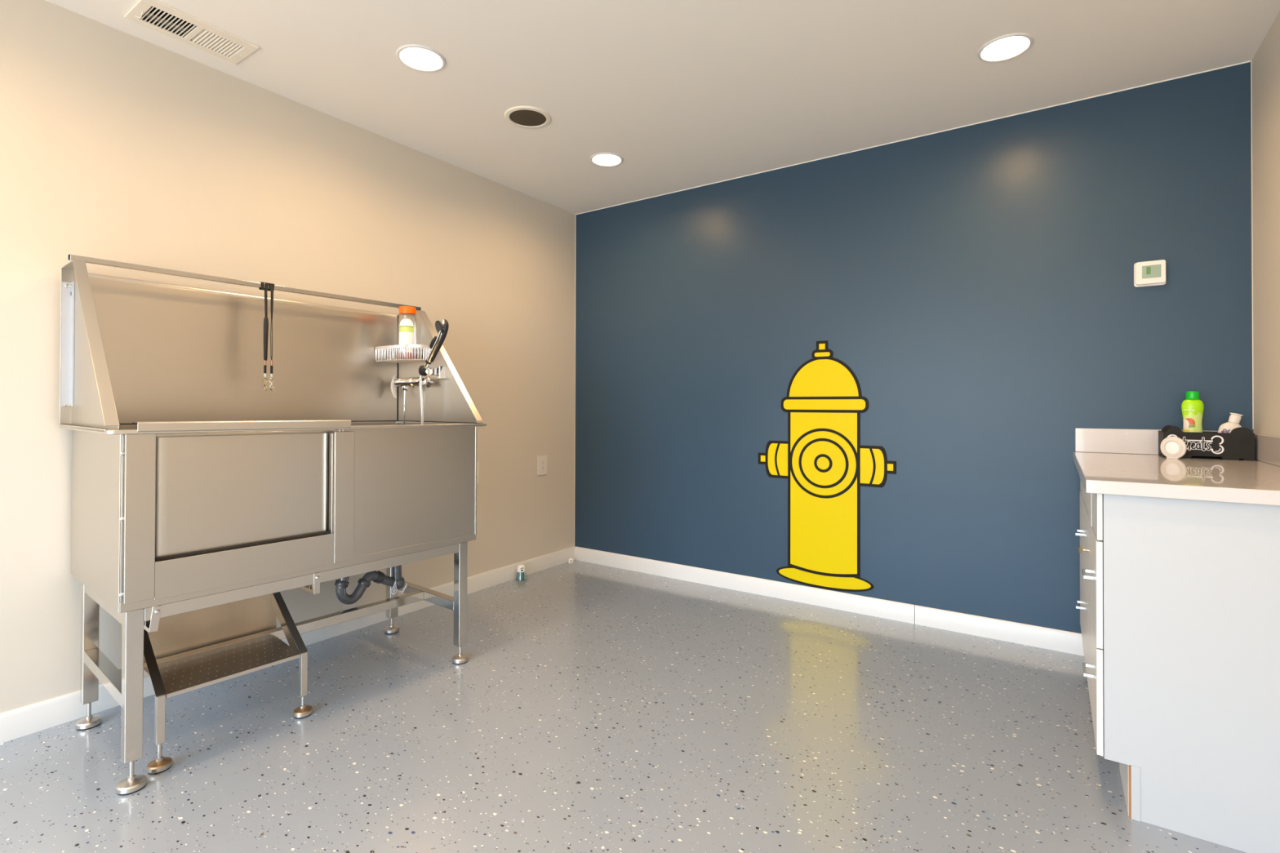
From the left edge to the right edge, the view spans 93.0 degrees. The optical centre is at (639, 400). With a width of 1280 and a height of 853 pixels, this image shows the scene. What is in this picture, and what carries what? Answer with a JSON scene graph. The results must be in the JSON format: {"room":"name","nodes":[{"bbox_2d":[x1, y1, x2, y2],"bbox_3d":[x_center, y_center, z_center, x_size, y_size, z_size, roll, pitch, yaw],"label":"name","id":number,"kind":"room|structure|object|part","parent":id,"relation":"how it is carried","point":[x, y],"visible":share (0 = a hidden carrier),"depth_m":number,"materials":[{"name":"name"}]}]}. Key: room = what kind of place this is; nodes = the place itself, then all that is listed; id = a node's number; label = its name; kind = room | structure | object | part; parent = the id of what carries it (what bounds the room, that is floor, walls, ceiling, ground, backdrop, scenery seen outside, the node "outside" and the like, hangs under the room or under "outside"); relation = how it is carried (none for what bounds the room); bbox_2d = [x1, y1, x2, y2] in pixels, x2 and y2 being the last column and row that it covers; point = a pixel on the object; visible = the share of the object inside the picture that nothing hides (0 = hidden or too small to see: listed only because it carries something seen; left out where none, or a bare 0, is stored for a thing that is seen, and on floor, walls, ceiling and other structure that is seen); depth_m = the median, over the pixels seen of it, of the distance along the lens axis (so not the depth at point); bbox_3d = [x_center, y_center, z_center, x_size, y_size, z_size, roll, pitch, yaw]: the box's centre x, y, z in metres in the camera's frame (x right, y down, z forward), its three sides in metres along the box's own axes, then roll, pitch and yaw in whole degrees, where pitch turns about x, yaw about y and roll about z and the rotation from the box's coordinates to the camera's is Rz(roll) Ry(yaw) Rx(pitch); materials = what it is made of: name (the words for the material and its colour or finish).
{"room":"dog washing room","nodes":[
{"label":"dog washing room","id":0,"kind":"room"},
{"bbox_2d":[0,0,575,713],"bbox_3d":[-2.082,-0.206,2.015,0.120,2.600,5.840,0,-1,34],"label":"wall","id":1,"kind":"structure","parent":0,"point":[116,144],"depth_m":2.47,"materials":[{"name":"beige paint"}]},
{"bbox_2d":[0,546,575,743],"bbox_3d":[-2.030,1.048,1.968,0.013,0.092,5.600,0,-1,34],"label":"baseboard","id":2,"kind":"structure","parent":1,"relation":"attached to","point":[24,721],"depth_m":2.66,"materials":[{"name":"white paint"}]},
{"bbox_2d":[476,462,479,483],"bbox_3d":[-0.971,0.420,3.533,0.009,0.127,0.086,0,-1,34],"label":"wall outlet","id":3,"kind":"object","parent":1,"relation":"attached to","point":[477,463],"visible":0.14,"depth_m":3.56,"materials":[{"name":"white plastic"}]},
{"bbox_2d":[537,455,546,475],"bbox_3d":[-0.644,0.424,4.015,0.009,0.127,0.086,0,-1,34],"label":"wall outlet","id":4,"kind":"object","parent":1,"relation":"attached to","point":[542,460],"visible":1,"depth_m":4.01,"materials":[{"name":"white plastic"}]},
{"bbox_2d":[541,460,544,470],"bbox_3d":[-0.642,0.424,4.013,0.002,0.067,0.034,0,-1,34],"label":"receptacle","id":5,"kind":"object","parent":4,"relation":"attached to","point":[542,461],"depth_m":4.01,"materials":[{"name":"white plastic"}]},
{"bbox_2d":[0,560,1245,852],"bbox_3d":[-0.613,1.141,1.004,3.680,0.100,5.840,0,-1,34],"label":"floor","id":6,"kind":"structure","parent":0,"point":[593,708],"depth_m":1.93,"materials":[{"name":"grey concrete"}]},
{"bbox_2d":[143,591,312,774],"bbox_3d":[-1.388,0.883,2.033,0.276,0.428,0.464,0,-1,38],"label":"step","id":7,"kind":"structure","parent":6,"relation":"on","point":[179,633],"depth_m":2.07,"materials":[{"name":"metal"}]},
{"bbox_3d":[-1.521,0.795,1.882,0.253,0.189,0.024,0,-1,38],"label":"plate","id":8,"kind":"part","parent":7,"relation":"part of","materials":[{"name":"silver metal"}]},
{"bbox_3d":[-1.428,0.947,1.807,0.022,0.140,0.021,0,-1,38],"label":"leg","id":9,"kind":"part","parent":7,"relation":"part of","materials":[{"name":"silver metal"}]},
{"bbox_3d":[-1.496,0.770,2.119,0.002,0.202,0.418,0,-1,38],"label":"plate","id":10,"kind":"part","parent":7,"relation":"part of","materials":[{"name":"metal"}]},
{"bbox_3d":[-1.272,0.799,2.199,0.253,0.189,0.024,0,-1,38],"label":"plate","id":11,"kind":"part","parent":7,"relation":"part of","materials":[{"name":"silver metal"}]},
{"bbox_3d":[-1.179,0.955,2.125,0.022,0.150,0.021,0,-1,38],"label":"leg","id":12,"kind":"part","parent":7,"relation":"part of","materials":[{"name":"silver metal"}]},
{"bbox_2d":[59,254,486,795],"bbox_3d":[-1.312,0.318,2.334,0.680,1.562,1.268,0,-1,38],"label":"tub","id":13,"kind":"object","parent":6,"relation":"on","point":[196,485],"visible":0.98,"depth_m":2.16,"materials":[{"name":"silver metal"}]},
{"bbox_3d":[-1.697,-0.182,1.865,0.635,0.538,0.031,0,-1,38],"label":"panel","id":14,"kind":"part","parent":13,"relation":"part of","materials":[{"name":"silver metal"}]},
{"bbox_3d":[-1.858,0.801,2.051,0.040,0.424,0.041,0,-1,38],"label":"leg","id":15,"kind":"part","parent":13,"relation":"part of","materials":[{"name":"silver metal"}]},
{"bbox_3d":[-1.646,0.851,1.883,0.500,0.036,0.038,0,-1,38],"label":"rail","id":16,"kind":"part","parent":13,"relation":"part of","materials":[{"name":"silver metal"}]},
{"bbox_3d":[-1.645,0.613,1.885,0.500,0.048,0.038,0,-1,38],"label":"rail","id":17,"kind":"part","parent":13,"relation":"part of","materials":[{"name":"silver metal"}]},
{"bbox_3d":[-1.434,0.799,1.716,0.040,0.422,0.041,0,-1,38],"label":"leg","id":18,"kind":"part","parent":13,"relation":"part of","materials":[{"name":"silver metal"}]},
{"bbox_3d":[-1.598,0.644,1.897,0.520,0.034,0.016,0,-1,38],"label":"slide rail","id":19,"kind":"part","parent":13,"relation":"part of","materials":[{"name":"silver metal"}]},
{"bbox_3d":[-1.388,0.624,1.740,0.003,0.074,0.030,0,-1,38],"label":"hook plate","id":20,"kind":"part","parent":13,"relation":"part of","materials":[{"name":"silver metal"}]},
{"bbox_3d":[-1.237,0.332,1.938,0.036,0.475,0.641,0,-1,38],"label":"door","id":21,"kind":"part","parent":13,"relation":"part of","materials":[{"name":"silver metal"}]},
{"bbox_3d":[-1.229,0.077,1.935,0.055,0.032,0.597,0,-1,38],"label":"door handle","id":22,"kind":"part","parent":13,"relation":"part of","materials":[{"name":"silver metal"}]},
{"bbox_3d":[-1.569,-0.174,2.542,0.009,0.532,1.190,0,-1,38],"label":"panel","id":23,"kind":"part","parent":13,"relation":"part of","materials":[{"name":"silver metal"}]},
{"bbox_3d":[-1.440,-0.450,2.426,0.018,0.026,1.237,0,-1,38],"label":"rail","id":24,"kind":"part","parent":13,"relation":"part of","materials":[{"name":"silver metal"}]},
{"bbox_2d":[258,281,268,391],"bbox_3d":[-1.471,-0.251,2.377,0.037,0.425,0.024,0,-1,38],"label":"leash","id":25,"kind":"object","parent":13,"relation":"hanging from","point":[265,319],"visible":1,"depth_m":2.37,"materials":[{"name":"black fabric"}]},
{"bbox_2d":[268,283,274,391],"bbox_3d":[-1.457,-0.251,2.398,0.033,0.425,0.021,0,-1,38],"label":"leash","id":26,"kind":"object","parent":13,"relation":"hanging from","point":[271,285],"visible":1,"depth_m":2.39,"materials":[{"name":"black fabric"}]},
{"bbox_3d":[-1.096,0.611,2.146,0.040,0.038,1.048,0,-1,38],"label":"rail","id":27,"kind":"part","parent":13,"relation":"part of","materials":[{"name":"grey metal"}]},
{"bbox_3d":[-1.318,0.648,2.253,0.520,0.034,0.016,0,-1,38],"label":"slide rail","id":28,"kind":"part","parent":13,"relation":"part of","materials":[{"name":"silver metal"}]},
{"bbox_3d":[-1.112,0.628,2.091,0.003,0.072,0.021,0,-1,38],"label":"hook plate","id":29,"kind":"part","parent":13,"relation":"part of","materials":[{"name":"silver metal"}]},
{"bbox_3d":[-1.185,0.816,2.906,0.040,0.435,0.041,0,-1,38],"label":"leg","id":30,"kind":"part","parent":13,"relation":"part of","materials":[{"name":"silver metal"}]},
{"bbox_2d":[375,344,431,362],"bbox_3d":[-1.107,-0.226,2.859,0.315,0.077,0.122,0,-1,38],"label":"wire basket","id":31,"kind":"object","parent":13,"relation":"hanging from","point":[415,347],"visible":0.9,"depth_m":2.84,"materials":[{"name":"silver metal"}]},
{"bbox_2d":[397,306,417,359],"bbox_3d":[-1.091,-0.316,2.849,0.088,0.248,0.088,0,-1,38],"label":"shampoo bottle","id":32,"kind":"object","parent":31,"relation":"in","point":[406,326],"visible":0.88,"depth_m":2.81,"materials":[{"name":"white plastic"}]},
{"bbox_2d":[391,375,431,424],"bbox_3d":[-1.084,0.027,2.867,0.254,0.300,0.087,0,-1,34],"label":"mixer tap","id":33,"kind":"object","parent":13,"relation":"on","point":[410,388],"depth_m":2.89,"materials":[{"name":"silver metal"}]},
{"bbox_3d":[-0.973,0.869,2.739,0.500,0.040,0.038,0,-1,38],"label":"rail","id":34,"kind":"part","parent":13,"relation":"part of","materials":[{"name":"silver metal"}]},
{"bbox_2d":[418,318,448,424],"bbox_3d":[-1.033,0.110,2.732,0.400,0.944,0.131,0,0,9],"label":"shower","id":35,"kind":"object","parent":13,"relation":"in","point":[442,326],"visible":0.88,"depth_m":2.69,"materials":[{"name":"silver metal"}]},
{"bbox_3d":[-0.941,-0.164,2.825,0.635,0.538,0.031,0,-1,38],"label":"panel","id":36,"kind":"part","parent":13,"relation":"part of","materials":[{"name":"silver metal"}]},
{"bbox_3d":[-0.760,0.815,2.573,0.040,0.436,0.041,0,-1,38],"label":"leg","id":37,"kind":"part","parent":13,"relation":"part of","materials":[{"name":"silver metal"}]},
{"bbox_2d":[515,564,526,579],"bbox_3d":[-0.740,1.067,3.784,0.069,0.092,0.069,0,-1,34],"label":"air freshener","id":38,"kind":"object","parent":6,"relation":"on","point":[521,570],"visible":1,"depth_m":3.77,"materials":[{"name":"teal plastic"}]},
{"bbox_2d":[568,558,573,563],"bbox_3d":[-0.476,1.101,4.188,0.036,0.031,0.036,0,-1,34],"label":"cap","id":39,"kind":"object","parent":6,"relation":"on","point":[571,560],"visible":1,"depth_m":4.17,"materials":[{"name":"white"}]},
{"bbox_2d":[1075,478,1088,689],"bbox_3d":[1.922,0.682,2.191,0.572,0.851,0.764,0,-1,34],"label":"base cabinet","id":40,"kind":"object","parent":6,"relation":"on","point":[1083,531],"visible":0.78,"depth_m":2.29,"materials":[{"name":"grey laminate"}]},
{"bbox_3d":[1.695,0.786,2.344,0.026,0.009,0.091,0,-1,34],"label":"pull handle","id":41,"kind":"part","parent":40,"relation":"part of","materials":[{"name":"silver metal"}]},
{"bbox_3d":[1.696,0.508,2.346,0.026,0.009,0.091,0,-1,34],"label":"pull handle","id":42,"kind":"part","parent":40,"relation":"part of","materials":[{"name":"silver metal"}]},
{"bbox_3d":[1.713,0.533,2.334,0.014,0.288,0.761,0,-1,34],"label":"drawer","id":43,"kind":"part","parent":40,"relation":"part of","materials":[{"name":"white wood"}]},
{"bbox_3d":[1.714,0.321,2.335,0.012,0.127,0.761,0,-1,34],"label":"drawer","id":44,"kind":"part","parent":40,"relation":"part of","materials":[{"name":"white wood"}]},
{"bbox_3d":[1.712,0.822,2.332,0.014,0.285,0.761,0,-1,34],"label":"drawer","id":45,"kind":"part","parent":40,"relation":"part of","materials":[{"name":"white wood"}]},
{"bbox_2d":[1072,427,1279,506],"bbox_3d":[1.795,0.183,2.002,0.571,0.140,1.256,0,-1,34],"label":"countertop","id":46,"kind":"structure","parent":40,"relation":"on","point":[1108,461],"depth_m":1.91,"materials":[{"name":"white stone"}]},
{"bbox_2d":[1160,436,1186,458],"bbox_3d":[2.036,0.178,2.321,0.013,0.085,0.086,0,0,-18],"label":"round lid","id":47,"kind":"object","parent":46,"relation":"on","point":[1172,447],"visible":1,"depth_m":2.31,"materials":[{"name":"beige plastic"}]},
{"bbox_2d":[1158,425,1254,460],"bbox_3d":[2.196,0.160,2.365,0.257,0.122,0.140,0,-1,34],"label":"crate","id":48,"kind":"object","parent":46,"relation":"on","point":[1237,444],"visible":0.9,"depth_m":2.29,"materials":[{"name":"black wood"}]},
{"bbox_2d":[1181,391,1204,432],"bbox_3d":[2.171,0.085,2.387,0.067,0.247,0.042,0,-1,34],"label":"shampoo bottle","id":49,"kind":"object","parent":48,"relation":"in","point":[1192,408],"visible":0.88,"depth_m":2.37,"materials":[{"name":"green plastic"}]},
{"bbox_2d":[1217,412,1243,432],"bbox_3d":[2.256,0.126,2.330,0.086,0.162,0.043,0,-1,34],"label":"squeeze bottle","id":50,"kind":"object","parent":48,"relation":"in","point":[1234,419],"visible":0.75,"depth_m":2.31,"materials":[{"name":"beige plastic"}]},
{"bbox_2d":[1221,428,1230,432],"bbox_3d":[2.237,0.115,2.320,0.002,0.017,0.026,1,-1,-37],"label":"print","id":51,"kind":"object","parent":50,"relation":"attached to","point":[1223,430],"depth_m":2.32,"materials":[{"name":"purple paper"}]},
{"bbox_2d":[1078,493,1092,709],"bbox_3d":[1.652,0.678,1.796,0.575,0.851,0.188,0,-1,34],"label":"base cabinet","id":52,"kind":"object","parent":6,"relation":"on","point":[1081,549],"visible":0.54,"depth_m":1.93,"materials":[{"name":"grey laminate"}]},
{"bbox_3d":[1.451,0.487,1.988,0.028,0.025,0.025,0,-1,34],"label":"knob","id":53,"kind":"part","parent":52,"relation":"part of","materials":[{"name":"gold metal"}]},
{"bbox_3d":[1.444,0.607,1.938,0.014,0.708,0.185,0,-1,34],"label":"door","id":54,"kind":"part","parent":52,"relation":"part of","materials":[{"name":"white"}]},
{"bbox_2d":[1082,493,1279,852],"bbox_3d":[1.525,0.676,1.607,0.572,0.851,0.264,0,-1,34],"label":"base cabinet","id":55,"kind":"object","parent":6,"relation":"on","point":[1184,665],"visible":0.94,"depth_m":1.54,"materials":[{"name":"grey laminate"}]},
{"bbox_3d":[1.299,0.780,1.760,0.026,0.009,0.091,0,-1,34],"label":"pull handle","id":56,"kind":"part","parent":55,"relation":"part of","materials":[{"name":"silver metal"}]},
{"bbox_3d":[1.300,0.502,1.763,0.026,0.009,0.091,0,-1,34],"label":"pull handle","id":57,"kind":"part","parent":55,"relation":"part of","materials":[{"name":"silver metal"}]},
{"bbox_3d":[1.317,0.527,1.751,0.014,0.288,0.259,0,-1,34],"label":"drawer","id":58,"kind":"part","parent":55,"relation":"part of","materials":[{"name":"white"}]},
{"bbox_3d":[1.316,0.817,1.749,0.014,0.285,0.259,0,-1,34],"label":"drawer","id":59,"kind":"part","parent":55,"relation":"part of","materials":[{"name":"white"}]},
{"bbox_3d":[1.318,0.315,1.752,0.012,0.127,0.259,0,-1,34],"label":"drawer","id":60,"kind":"part","parent":55,"relation":"part of","materials":[{"name":"white"}]},
{"bbox_2d":[45,0,1279,213],"bbox_3d":[-0.606,-1.479,1.025,3.680,0.260,5.840,0,-1,34],"label":"ceiling","id":61,"kind":"structure","parent":0,"point":[689,94],"depth_m":2.42,"materials":[{"name":"white paint"}]},
{"bbox_2d":[124,0,259,64],"bbox_3d":[-1.620,-1.395,2.210,0.199,0.144,0.352,0,-1,34],"label":"ceiling vent","id":62,"kind":"object","parent":61,"relation":"in","point":[187,28],"visible":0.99,"depth_m":2.21,"materials":[{"name":"white metal"}]},
{"bbox_2d":[395,44,446,71],"bbox_3d":[-0.854,-1.386,2.374,0.185,0.106,0.185,0,-1,34],"label":"ceiling light","id":63,"kind":"object","parent":61,"relation":"attached to","point":[415,56],"visible":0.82,"depth_m":2.39,"materials":[{"name":"white paint"}]},
{"bbox_2d":[504,105,551,128],"bbox_3d":[-0.526,-1.331,2.855,0.218,0.008,0.218,0,-1,34],"label":"ceiling speaker","id":64,"kind":"object","parent":61,"relation":"attached to","point":[522,116],"visible":1,"depth_m":2.84,"materials":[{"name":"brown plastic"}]},
{"bbox_2d":[509,109,546,125],"bbox_3d":[-0.526,-1.330,2.855,0.170,0.004,0.170,0,0,18],"label":"grille","id":65,"kind":"object","parent":64,"relation":"attached to","point":[517,117],"depth_m":2.85,"materials":[{"name":"brown metal"}]},
{"bbox_2d":[590,152,623,166],"bbox_3d":[-0.183,-1.377,3.342,0.185,0.106,0.185,0,-1,34],"label":"ceiling light","id":66,"kind":"object","parent":61,"relation":"attached to","point":[604,159],"visible":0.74,"depth_m":3.38,"materials":[{"name":"white paint"}]},
{"bbox_2d":[977,32,1034,62],"bbox_3d":[1.377,-1.380,2.292,0.185,0.106,0.185,0,-1,34],"label":"ceiling light","id":67,"kind":"object","parent":61,"relation":"attached to","point":[1006,46],"visible":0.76,"depth_m":2.31,"materials":[{"name":"white paint"}]},
{"bbox_2d":[574,62,1253,633],"bbox_3d":[0.997,-0.186,3.381,3.440,2.600,0.120,0,-1,34],"label":"wall","id":68,"kind":"structure","parent":0,"point":[975,283],"depth_m":2.99,"materials":[{"name":"blue paint"}]},
{"bbox_2d":[573,214,576,546],"bbox_3d":[-0.459,-0.149,4.295,0.004,2.348,0.003,0,-1,34],"label":"trim","id":69,"kind":"structure","parent":68,"relation":"attached to","point":[575,215],"depth_m":4.29,"materials":[{"name":"beige paint"}]},
{"bbox_2d":[758,340,896,591],"bbox_3d":[0.994,0.346,3.303,0.752,1.347,0.004,0,-1,34],"label":"wall decal","id":70,"kind":"object","parent":68,"relation":"attached to","point":[825,465],"visible":1,"depth_m":3.29,"materials":[{"name":"yellow plastic"}]},
{"bbox_2d":[574,546,1084,656],"bbox_3d":[0.761,1.068,3.448,2.943,0.092,0.013,0,-1,34],"label":"baseboard","id":71,"kind":"structure","parent":68,"relation":"attached to","point":[877,607],"depth_m":3.18,"materials":[{"name":"white paint"}]},
{"bbox_2d":[575,60,1250,214],"bbox_3d":[0.966,-1.324,3.339,3.432,0.004,0.003,0,-1,34],"label":"trim","id":72,"kind":"structure","parent":68,"relation":"attached to","point":[1250,60],"depth_m":2.94,"materials":[{"name":"white paint"}]},
{"bbox_2d":[1075,427,1217,454],"bbox_3d":[2.137,0.170,2.518,0.542,0.104,0.019,0,-1,34],"label":"backsplash","id":73,"kind":"structure","parent":68,"relation":"attached to","point":[1122,441],"depth_m":2.58,"materials":[{"name":"white stone"}]},
{"bbox_2d":[1133,259,1166,287],"bbox_3d":[2.125,-0.531,2.531,0.103,0.103,0.025,0,-1,34],"label":"thermostat","id":74,"kind":"object","parent":68,"relation":"attached to","point":[1146,273],"visible":1,"depth_m":2.52,"materials":[{"name":"white plastic"}]},
{"bbox_2d":[1250,60,1253,429],"bbox_3d":[2.386,-0.610,2.368,0.002,1.440,0.002,0,-1,34],"label":"trim","id":75,"kind":"structure","parent":68,"relation":"attached to","point":[1251,60],"depth_m":2.37,"materials":[{"name":"beige paint"}]},
{"bbox_2d":[1251,12,1279,436],"bbox_3d":[0.863,-0.213,0.015,0.120,2.600,5.840,0,-1,34],"label":"wall","id":76,"kind":"structure","parent":0,"point":[1265,64],"depth_m":2.21,"materials":[{"name":"beige paint"}]}
]}

